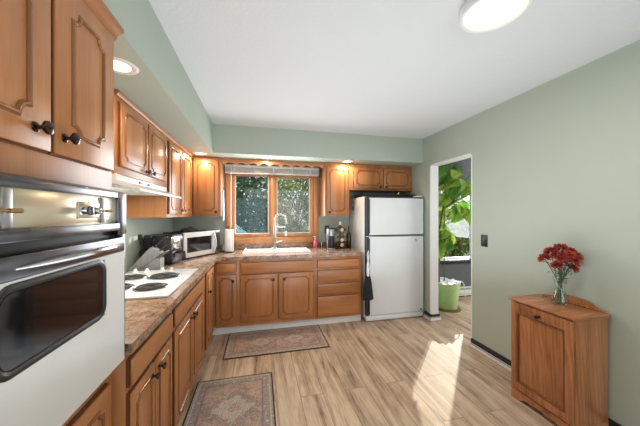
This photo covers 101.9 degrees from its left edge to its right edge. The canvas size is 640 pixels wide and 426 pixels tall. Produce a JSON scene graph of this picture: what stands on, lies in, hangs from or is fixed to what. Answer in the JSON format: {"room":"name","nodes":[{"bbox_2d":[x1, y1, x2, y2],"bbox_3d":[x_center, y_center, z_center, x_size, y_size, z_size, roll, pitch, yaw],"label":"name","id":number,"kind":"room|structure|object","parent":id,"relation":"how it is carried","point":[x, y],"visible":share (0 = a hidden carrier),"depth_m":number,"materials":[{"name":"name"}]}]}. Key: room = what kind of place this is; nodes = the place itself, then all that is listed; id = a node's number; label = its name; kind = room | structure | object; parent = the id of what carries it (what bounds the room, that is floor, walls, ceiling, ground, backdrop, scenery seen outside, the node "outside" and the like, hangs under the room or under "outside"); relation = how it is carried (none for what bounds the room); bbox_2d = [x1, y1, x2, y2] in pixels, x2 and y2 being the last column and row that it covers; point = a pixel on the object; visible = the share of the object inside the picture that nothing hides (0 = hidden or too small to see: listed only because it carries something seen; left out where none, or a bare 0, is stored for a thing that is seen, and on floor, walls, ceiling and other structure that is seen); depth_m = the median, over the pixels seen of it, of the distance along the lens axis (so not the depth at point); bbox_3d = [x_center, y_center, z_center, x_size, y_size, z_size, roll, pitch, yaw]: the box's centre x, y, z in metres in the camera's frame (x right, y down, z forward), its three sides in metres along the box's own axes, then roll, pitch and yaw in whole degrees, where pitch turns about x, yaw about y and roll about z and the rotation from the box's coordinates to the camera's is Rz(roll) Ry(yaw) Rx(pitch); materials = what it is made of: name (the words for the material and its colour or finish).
{"room":"kitchen","nodes":[
{"label":"kitchen","id":0,"kind":"room"},
{"bbox_2d":[125,217,172,271],"bbox_3d":[-1.307,0.185,0.456,0.100,2.440,6.080,0,0,-13],"label":"wall","id":1,"kind":"structure","parent":0,"point":[134,226],"depth_m":2.44,"materials":[{"name":"green paint"}]},
{"bbox_2d":[112,89,168,186],"bbox_3d":[-1.385,-0.468,1.839,0.370,0.470,0.830,0,0,-13],"label":"upper cabinet","id":2,"kind":"object","parent":1,"relation":"attached to","point":[140,144],"visible":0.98,"depth_m":1.71,"materials":[{"name":"brown wood"}]},
{"bbox_2d":[112,173,181,198],"bbox_3d":[-1.345,-0.181,1.849,0.438,0.101,0.820,0,0,-13],"label":"range hood","id":3,"kind":"object","parent":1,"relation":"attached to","point":[131,186],"visible":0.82,"depth_m":1.69,"materials":[{"name":"white metal"}]},
{"bbox_2d":[126,134,193,217],"bbox_3d":[-1.582,-0.335,2.690,0.370,0.736,0.915,0,0,-13],"label":"upper cabinet","id":4,"kind":"object","parent":1,"relation":"attached to","point":[179,159],"visible":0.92,"depth_m":2.38,"materials":[{"name":"brown wood"}]},
{"bbox_2d":[173,158,470,286],"bbox_3d":[1.112,0.185,4.227,6.520,2.440,0.170,0,0,-13],"label":"wall","id":5,"kind":"structure","parent":0,"point":[196,222],"depth_m":3.90,"materials":[{"name":"green paint"}]},
{"bbox_2d":[193,156,224,215],"bbox_3d":[-1.429,-0.335,3.345,0.328,0.736,0.390,0,0,-13],"label":"upper cabinet","id":6,"kind":"object","parent":5,"relation":"attached to","point":[208,172],"visible":0.94,"depth_m":3.19,"materials":[{"name":"brown wood"}]},
{"bbox_2d":[222,187,224,220],"bbox_3d":[-1.253,-0.122,3.364,0.020,0.454,0.152,0,0,-13],"label":"hanging cloth","id":7,"kind":"object","parent":6,"relation":"hanging from","point":[223,212],"visible":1,"depth_m":3.36,"materials":[{"name":"white fabric"}]},
{"bbox_2d":[224,164,318,176],"bbox_3d":[-0.652,-0.241,3.645,1.300,0.852,0.074,0,0,-13],"label":"window blind","id":8,"kind":"object","parent":5,"relation":"attached to","point":[229,168],"visible":1,"depth_m":3.62,"materials":[{"name":"grey fabric"}]},
{"bbox_2d":[226,173,317,243],"bbox_3d":[-0.668,-0.117,3.756,1.300,1.075,0.140,0,0,-13],"label":"window","id":9,"kind":"structure","parent":5,"relation":"in","point":[231,200],"depth_m":3.71,"materials":[{"name":"brown wood"}]},
{"bbox_2d":[221,158,323,167],"bbox_3d":[-0.590,-0.664,3.416,1.334,0.078,0.018,0,0,-13],"label":"window valance","id":10,"kind":"object","parent":5,"relation":"attached to","point":[235,161],"visible":1,"depth_m":3.40,"materials":[{"name":"brown wood"}]},
{"bbox_2d":[220,241,345,249],"bbox_3d":[-0.771,0.458,3.691,2.410,0.075,0.020,0,0,-13],"label":"backsplash","id":11,"kind":"structure","parent":5,"relation":"attached to","point":[306,244],"depth_m":3.73,"materials":[{"name":"stone"}]},
{"bbox_2d":[319,162,348,215],"bbox_3d":[0.205,-0.335,3.725,0.350,0.736,0.390,0,0,-13],"label":"upper cabinet","id":12,"kind":"object","parent":5,"relation":"attached to","point":[334,177],"visible":0.99,"depth_m":3.57,"materials":[{"name":"brown wood"}]},
{"bbox_2d":[349,164,411,192],"bbox_3d":[0.853,-0.519,3.876,0.979,0.368,0.390,0,0,-13],"label":"upper cabinet","id":13,"kind":"object","parent":5,"relation":"attached to","point":[362,177],"visible":0.98,"depth_m":3.73,"materials":[{"name":"brown wood"}]},
{"bbox_2d":[438,187,470,263],"bbox_3d":[2.336,0.193,4.460,0.870,1.295,0.170,0,0,-13],"label":"window","id":14,"kind":"structure","parent":5,"relation":"in","point":[465,259],"depth_m":4.42,"materials":[{"name":"white paint"}]},
{"bbox_2d":[459,286,470,296],"bbox_3d":[2.926,1.323,4.527,2.050,0.165,0.065,0,0,-13],"label":"baseboard heater","id":15,"kind":"object","parent":5,"relation":"attached to","point":[467,288],"visible":0.02,"depth_m":4.39,"materials":[{"name":"white paint"}]},
{"bbox_2d":[177,296,557,425],"bbox_3d":[1.800,1.435,1.266,6.520,0.060,6.250,0,0,-13],"label":"floor","id":16,"kind":"structure","parent":0,"point":[407,371],"depth_m":2.23,"materials":[{"name":"wood"}]},
{"bbox_2d":[0,0,125,425],"bbox_3d":[-0.955,0.350,0.572,0.632,2.110,0.727,0,0,-13],"label":"tall cabinet","id":17,"kind":"object","parent":16,"relation":"on","point":[57,56],"visible":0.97,"depth_m":0.70,"materials":[{"name":"brown wood"}]},
{"bbox_2d":[0,174,125,425],"bbox_3d":[-0.890,0.223,0.581,0.600,0.600,0.686,0,0,-13],"label":"wall oven","id":18,"kind":"object","parent":17,"relation":"in","point":[62,246],"visible":1,"depth_m":0.62,"materials":[{"name":"metal"}]},
{"bbox_2d":[0,208,23,212],"bbox_3d":[-0.608,-0.006,0.494,0.027,0.026,0.063,0,0,-13],"label":"oven knob","id":19,"kind":"object","parent":18,"relation":"in","point":[2,210],"depth_m":0.51,"materials":[{"name":"gold metal"}]},
{"bbox_2d":[79,206,93,214],"bbox_3d":[-0.663,-0.009,0.738,0.030,0.026,0.026,0,0,-13],"label":"oven knob","id":20,"kind":"object","parent":18,"relation":"in","point":[83,210],"depth_m":0.73,"materials":[{"name":"silver metal"}]},
{"bbox_2d":[94,207,112,214],"bbox_3d":[-0.681,-0.009,0.811,0.027,0.026,0.063,0,0,-13],"label":"oven knob","id":21,"kind":"object","parent":18,"relation":"in","point":[97,210],"depth_m":0.80,"materials":[{"name":"gold metal"}]},
{"bbox_2d":[112,313,172,425],"bbox_3d":[-1.076,0.971,1.176,0.670,0.868,0.522,0,0,-13],"label":"base cabinet","id":22,"kind":"object","parent":16,"relation":"on","point":[142,382],"visible":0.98,"depth_m":1.13,"materials":[{"name":"brown wood"}]},
{"bbox_2d":[170,276,204,425],"bbox_3d":[-1.238,0.971,1.869,0.670,0.868,0.900,0,0,-13],"label":"base cabinet","id":23,"kind":"object","parent":16,"relation":"on","point":[187,334],"visible":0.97,"depth_m":1.75,"materials":[{"name":"brown wood"}]},
{"bbox_2d":[203,263,214,356],"bbox_3d":[-1.478,0.971,2.904,0.670,0.868,1.222,0,0,-13],"label":"base cabinet","id":24,"kind":"object","parent":16,"relation":"on","point":[209,290],"visible":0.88,"depth_m":2.48,"materials":[{"name":"brown wood"}]},
{"bbox_2d":[124,241,362,354],"bbox_3d":[-0.473,0.478,2.409,2.410,0.116,2.653,0,0,-13],"label":"countertop","id":25,"kind":"structure","parent":24,"relation":"on","point":[142,316],"depth_m":2.18,"materials":[{"name":"stone"}]},
{"bbox_2d":[139,250,145,257],"bbox_3d":[-1.624,0.420,2.436,0.128,0.150,0.128,0,0,-13],"label":"utensil crock","id":26,"kind":"object","parent":25,"relation":"on","point":[141,252],"visible":0.13,"depth_m":2.38,"materials":[{"name":"black plastic"}]},
{"bbox_2d":[138,234,144,250],"bbox_3d":[-1.641,0.336,2.414,0.090,0.292,0.023,0,0,-42],"label":"spatula","id":27,"kind":"object","parent":26,"relation":"in","point":[140,236],"visible":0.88,"depth_m":2.40,"materials":[{"name":"black plastic"}]},
{"bbox_2d":[128,246,163,270],"bbox_3d":[-1.543,0.395,2.311,0.260,0.200,0.100,0,0,-13],"label":"knife block","id":28,"kind":"object","parent":25,"relation":"on","point":[150,259],"visible":0.84,"depth_m":2.27,"materials":[{"name":"grey wood"}]},
{"bbox_2d":[125,267,197,299],"bbox_3d":[-1.241,0.473,1.847,0.530,0.044,0.780,0,0,-13],"label":"electric cooktop","id":29,"kind":"object","parent":25,"relation":"in","point":[147,284],"visible":0.75,"depth_m":1.81,"materials":[{"name":"white ceramic"}]},
{"bbox_2d":[143,234,185,264],"bbox_3d":[-1.532,0.352,2.610,0.371,0.285,0.280,0,0,1],"label":"air fryer","id":30,"kind":"object","parent":25,"relation":"on","point":[175,254],"visible":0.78,"depth_m":2.51,"materials":[{"name":"black plastic"}]},
{"bbox_2d":[171,249,185,262],"bbox_3d":[-1.417,0.416,2.615,0.134,0.119,0.197,0,0,-13],"label":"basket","id":31,"kind":"object","parent":30,"relation":"on","point":[177,255],"depth_m":2.60,"materials":[{"name":"metal"}]},
{"bbox_2d":[163,230,219,257],"bbox_3d":[-1.475,0.350,3.058,0.351,0.290,0.550,0,0,20],"label":"microwave","id":32,"kind":"object","parent":25,"relation":"on","point":[195,243],"visible":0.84,"depth_m":2.98,"materials":[{"name":"white plastic"}]},
{"bbox_2d":[174,227,202,231],"bbox_3d":[-1.522,0.176,3.013,0.170,0.050,0.262,0,0,20],"label":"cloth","id":33,"kind":"object","parent":32,"relation":"on","point":[189,229],"visible":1,"depth_m":2.95,"materials":[{"name":"black fabric"}]},
{"bbox_2d":[242,247,310,253],"bbox_3d":[-0.579,0.569,3.474,0.865,0.172,0.380,0,0,-13],"label":"sink","id":34,"kind":"object","parent":25,"relation":"in","point":[297,249],"visible":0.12,"depth_m":3.52,"materials":[{"name":"white ceramic"}]},
{"bbox_2d":[245,248,272,252],"bbox_3d":[-0.795,0.464,3.399,0.352,0.036,0.276,0,0,-13],"label":"drying rack","id":35,"kind":"object","parent":34,"relation":"on","point":[250,250],"visible":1,"depth_m":3.37,"materials":[{"name":"white metal"}]},
{"bbox_2d":[273,214,286,248],"bbox_3d":[-0.560,0.241,3.603,0.203,0.484,0.061,0,0,11],"label":"kitchen faucet","id":36,"kind":"object","parent":25,"relation":"on","point":[274,237],"visible":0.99,"depth_m":3.60,"materials":[{"name":"metal"}]},
{"bbox_2d":[313,236,316,247],"bbox_3d":[-0.069,0.411,3.783,0.057,0.168,0.057,0,0,32],"label":"soap bottle","id":37,"kind":"object","parent":25,"relation":"on","point":[315,240],"visible":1,"depth_m":3.76,"materials":[{"name":"pink plastic"}]},
{"bbox_2d":[326,227,334,249],"bbox_3d":[0.147,0.345,3.631,0.128,0.300,0.174,0,0,-13],"label":"coffee maker","id":38,"kind":"object","parent":25,"relation":"on","point":[330,231],"visible":1,"depth_m":3.56,"materials":[{"name":"metal"}]},
{"bbox_2d":[334,222,345,248],"bbox_3d":[0.289,0.303,3.722,0.180,0.384,0.180,0,0,-13],"label":"pod carousel","id":39,"kind":"object","parent":25,"relation":"on","point":[340,226],"visible":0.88,"depth_m":3.71,"materials":[{"name":"black plastic"}]},
{"bbox_2d":[346,226,350,248],"bbox_3d":[0.413,0.334,3.720,0.068,0.322,0.067,0,0,-13],"label":"bottle","id":40,"kind":"object","parent":25,"relation":"on","point":[348,236],"visible":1,"depth_m":3.69,"materials":[{"name":"black glass"}]},
{"bbox_3d":[-1.174,0.327,3.351,0.164,0.335,0.164,0,0,-13],"label":"paper towel holder","id":41,"kind":"object","parent":25,"relation":"on","visible":0},
{"bbox_2d":[224,229,233,251],"bbox_3d":[-1.173,0.342,3.350,0.116,0.278,0.116,0,0,-13],"label":"paper towel roll","id":42,"kind":"object","parent":41,"relation":"on","point":[228,234],"visible":0.98,"depth_m":3.30,"materials":[{"name":"white paper"}]},
{"bbox_2d":[215,260,238,327],"bbox_3d":[-1.137,0.971,3.269,0.262,0.868,0.670,0,0,-13],"label":"base cabinet","id":43,"kind":"object","parent":16,"relation":"on","point":[226,272],"visible":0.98,"depth_m":2.98,"materials":[{"name":"brown wood"}]},
{"bbox_2d":[182,372,275,425],"bbox_3d":[-0.584,1.401,1.640,0.608,0.008,1.200,0,0,-13],"label":"kitchen rug","id":44,"kind":"object","parent":16,"relation":"on","point":[248,400],"visible":1,"depth_m":1.92,"materials":[{"name":"brown fabric"}]},
{"bbox_2d":[223,325,329,359],"bbox_3d":[-0.478,1.401,2.882,1.070,0.008,0.560,0,0,-13],"label":"kitchen rug","id":45,"kind":"object","parent":16,"relation":"on","point":[290,339],"visible":1,"depth_m":2.84,"materials":[{"name":"brown fabric"}]},
{"bbox_2d":[239,257,314,325],"bbox_3d":[-0.568,0.971,3.402,0.905,0.868,0.670,0,0,-13],"label":"base cabinet","id":46,"kind":"object","parent":16,"relation":"on","point":[270,290],"visible":0.99,"depth_m":3.10,"materials":[{"name":"brown wood"}]},
{"bbox_2d":[213,315,360,334],"bbox_3d":[-0.365,1.361,3.214,1.855,0.088,0.017,0,0,-13],"label":"baseboard","id":47,"kind":"structure","parent":16,"relation":"on","point":[226,330],"depth_m":3.19,"materials":[{"name":"white paint"}]},
{"bbox_2d":[315,256,360,318],"bbox_3d":[0.170,0.971,3.588,0.615,0.868,0.641,0,0,-13],"label":"base cabinet","id":48,"kind":"object","parent":16,"relation":"on","point":[338,278],"visible":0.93,"depth_m":3.28,"materials":[{"name":"brown wood"}]},
{"bbox_2d":[349,196,423,321],"bbox_3d":[0.931,0.580,3.740,0.837,1.650,0.667,0,0,-13],"label":"refrigerator","id":49,"kind":"object","parent":16,"relation":"on","point":[390,228],"visible":0.92,"depth_m":3.44,"materials":[{"name":"stainless steel"},{"name":"charcoal plastic"}]},
{"bbox_2d":[362,250,372,300],"bbox_3d":[0.608,0.778,3.283,0.150,0.637,0.032,0,0,-13],"label":"dish towel","id":50,"kind":"object","parent":49,"relation":"hanging from","point":[368,291],"visible":1,"depth_m":3.27,"materials":[{"name":"fabric"}]},
{"bbox_2d":[354,194,415,197],"bbox_3d":[0.924,-0.248,3.711,0.800,0.042,0.330,0,0,-13],"label":"serving tray","id":51,"kind":"object","parent":49,"relation":"on","point":[358,195],"visible":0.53,"depth_m":3.55,"materials":[{"name":"black plastic"}]},
{"bbox_2d":[364,191,391,193],"bbox_3d":[0.789,-0.273,3.659,0.415,0.074,0.167,0,0,-13],"label":"wire rack","id":52,"kind":"object","parent":51,"relation":"on","point":[367,192],"visible":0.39,"depth_m":3.68,"materials":[{"name":"black metal"}]},
{"bbox_2d":[438,164,470,312],"bbox_3d":[2.208,0.291,3.887,1.375,2.229,0.905,0,0,11],"label":"potted plant","id":53,"kind":"object","parent":16,"relation":"on","point":[449,179],"visible":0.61,"depth_m":3.77,"materials":[{"name":"green plant"}]},
{"bbox_2d":[509,293,610,425],"bbox_3d":[1.650,0.998,1.832,0.334,0.815,0.439,0,0,-13],"label":"base cabinet","id":54,"kind":"object","parent":16,"relation":"on","point":[559,354],"visible":0.98,"depth_m":1.69,"materials":[{"name":"brown wood"}]},
{"bbox_3d":[1.694,0.542,1.831,0.100,0.194,0.100,0,0,-13],"label":"flower vase","id":55,"kind":"object","parent":54,"relation":"on","visible":0},
{"bbox_2d":[537,252,560,292],"bbox_3d":[1.631,0.448,1.858,0.152,0.344,0.106,0,0,-13],"label":"chrysanthemum","id":56,"kind":"object","parent":55,"relation":"in","point":[546,256],"visible":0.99,"depth_m":1.84,"materials":[{"name":"red plant"}]},
{"bbox_2d":[543,246,558,290],"bbox_3d":[1.647,0.423,1.851,0.098,0.394,0.095,0,0,15],"label":"chrysanthemum","id":57,"kind":"object","parent":55,"relation":"in","point":[549,249],"visible":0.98,"depth_m":1.84,"materials":[{"name":"red plant"}]},
{"bbox_2d":[550,260,567,301],"bbox_3d":[1.654,0.472,1.809,0.098,0.296,0.093,0,0,-13],"label":"chrysanthemum","id":58,"kind":"object","parent":55,"relation":"in","point":[554,263],"visible":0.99,"depth_m":1.80,"materials":[{"name":"red plant"}]},
{"bbox_2d":[552,243,568,302],"bbox_3d":[1.700,0.413,1.832,0.104,0.415,0.117,0,0,-13],"label":"chrysanthemum","id":59,"kind":"object","parent":55,"relation":"in","point":[558,246],"visible":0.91,"depth_m":1.82,"materials":[{"name":"red plant"}]},
{"bbox_2d":[552,251,571,297],"bbox_3d":[1.673,0.439,1.791,0.111,0.363,0.110,0,0,-13],"label":"chrysanthemum","id":60,"kind":"object","parent":55,"relation":"in","point":[561,256],"visible":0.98,"depth_m":1.78,"materials":[{"name":"red plant"}]},
{"bbox_2d":[557,249,576,301],"bbox_3d":[1.707,0.431,1.790,0.103,0.379,0.113,0,0,-13],"label":"chrysanthemum","id":61,"kind":"object","parent":55,"relation":"in","point":[569,252],"visible":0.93,"depth_m":1.78,"materials":[{"name":"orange plant"}]},
{"bbox_2d":[558,257,580,301],"bbox_3d":[1.733,0.454,1.790,0.098,0.333,0.108,0,0,-13],"label":"chrysanthemum","id":62,"kind":"object","parent":55,"relation":"in","point":[575,261],"visible":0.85,"depth_m":1.77,"materials":[{"name":"red plant"}]},
{"bbox_2d":[560,246,578,278],"bbox_3d":[1.751,0.423,1.827,0.106,0.394,0.103,0,0,-13],"label":"chrysanthemum","id":63,"kind":"object","parent":55,"relation":"in","point":[569,247],"visible":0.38,"depth_m":1.82,"materials":[{"name":"red plant"}]},
{"bbox_2d":[556,253,583,300],"bbox_3d":[1.766,0.440,1.842,0.163,0.361,0.100,0,0,25],"label":"chrysanthemum","id":64,"kind":"object","parent":55,"relation":"in","point":[579,256],"visible":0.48,"depth_m":1.81,"materials":[{"name":"orange plant"}]},
{"bbox_2d":[562,262,578,279],"bbox_3d":[1.736,0.479,1.810,0.114,0.283,0.087,0,0,21],"label":"chrysanthemum","id":65,"kind":"object","parent":55,"relation":"in","point":[575,269],"visible":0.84,"depth_m":1.79,"materials":[{"name":"red plant"}]},
{"bbox_2d":[149,0,639,138],"bbox_3d":[1.800,-1.065,1.266,6.520,0.060,6.250,0,0,-13],"label":"ceiling","id":66,"kind":"structure","parent":0,"point":[389,68],"depth_m":1.71,"materials":[{"name":"white paint"}]},
{"bbox_2d":[459,0,532,33],"bbox_3d":[0.851,-1.000,1.266,0.302,0.069,0.302,0,0,-13],"label":"ceiling light","id":67,"kind":"object","parent":66,"relation":"attached to","point":[475,16],"visible":1,"depth_m":1.26,"materials":[{"name":"white glass"}]},
{"bbox_2d":[400,40,639,425],"bbox_3d":[2.029,0.185,1.232,0.110,2.440,6.080,0,0,-13],"label":"wall","id":68,"kind":"structure","parent":0,"point":[557,161],"depth_m":1.95,"materials":[{"name":"green paint"}]},
{"bbox_2d":[114,57,138,74],"bbox_3d":[-0.960,-0.702,1.235,0.164,0.007,0.164,0,0,-13],"label":"recessed light","id":69,"kind":"object","parent":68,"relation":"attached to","point":[119,67],"visible":0.58,"depth_m":1.25,"materials":[{"name":"white paint"}]},
{"bbox_2d":[192,152,206,154],"bbox_3d":[-1.403,-0.702,3.031,0.164,0.007,0.164,0,0,-13],"label":"recessed light","id":70,"kind":"object","parent":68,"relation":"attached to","point":[195,153],"visible":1,"depth_m":3.02,"materials":[{"name":"beige"}]},
{"bbox_2d":[102,0,422,166],"bbox_3d":[0.347,-0.870,0.892,3.320,0.330,5.980,0,0,-13],"label":"soffit","id":71,"kind":"object","parent":68,"relation":"attached to","point":[162,88],"depth_m":2.31,"materials":[{"name":"green paint"}]},
{"bbox_2d":[261,156,273,158],"bbox_3d":[-0.662,-0.702,3.244,0.164,0.007,0.164,0,0,-13],"label":"recessed light","id":72,"kind":"object","parent":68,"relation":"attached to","point":[263,157],"visible":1,"depth_m":3.23,"materials":[{"name":"beige"}]},
{"bbox_2d":[430,153,471,337],"bbox_3d":[1.592,0.377,3.110,0.118,2.056,0.704,0,0,-13],"label":"door frame","id":73,"kind":"structure","parent":68,"relation":"in","point":[433,167],"depth_m":3.43,"materials":[{"name":"white paint"}]},
{"bbox_2d":[481,234,487,246],"bbox_3d":[1.648,0.270,2.606,0.010,0.120,0.076,0,0,-13],"label":"light switch","id":74,"kind":"object","parent":68,"relation":"attached to","point":[484,238],"visible":1,"depth_m":2.59,"materials":[{"name":"black plastic"}]},
{"bbox_2d":[424,311,621,425],"bbox_3d":[2.090,1.363,0.958,0.174,0.085,5.320,0,0,-13],"label":"baseboard","id":75,"kind":"structure","parent":68,"relation":"attached to","point":[491,354],"depth_m":2.53,"materials":[{"name":"black paint"}]},
{"label":"outside","id":76,"kind":"structure","parent":0,"visible":0},
{"bbox_2d":[241,227,468,256],"bbox_3d":[-1.902,1.605,17.011,32.000,0.100,26.000,0,0,-13],"label":"ground","id":77,"kind":"structure","parent":76,"point":[280,227],"depth_m":21.57,"materials":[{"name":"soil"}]},
{"bbox_2d":[236,176,277,237],"bbox_3d":[-2.345,-0.108,6.327,2.698,4.210,1.737,0,0,-13],"label":"shrub","id":78,"kind":"object","parent":77,"relation":"on","point":[246,184],"visible":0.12,"depth_m":6.18,"materials":[{"name":"green plant"}]},
{"bbox_2d":[263,177,308,236],"bbox_3d":[-0.857,-0.363,8.126,2.319,4.152,1.501,0,0,-13],"label":"tree","id":79,"kind":"object","parent":77,"relation":"on","point":[290,184],"visible":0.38,"depth_m":7.87,"materials":[{"name":"green plant"}]},
{"bbox_2d":[442,191,468,256],"bbox_3d":[4.514,0.403,9.089,2.894,2.696,1.832,0,0,-13],"label":"shrub","id":80,"kind":"object","parent":77,"relation":"on","point":[461,226],"visible":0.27,"depth_m":8.67,"materials":[{"name":"green plant"}]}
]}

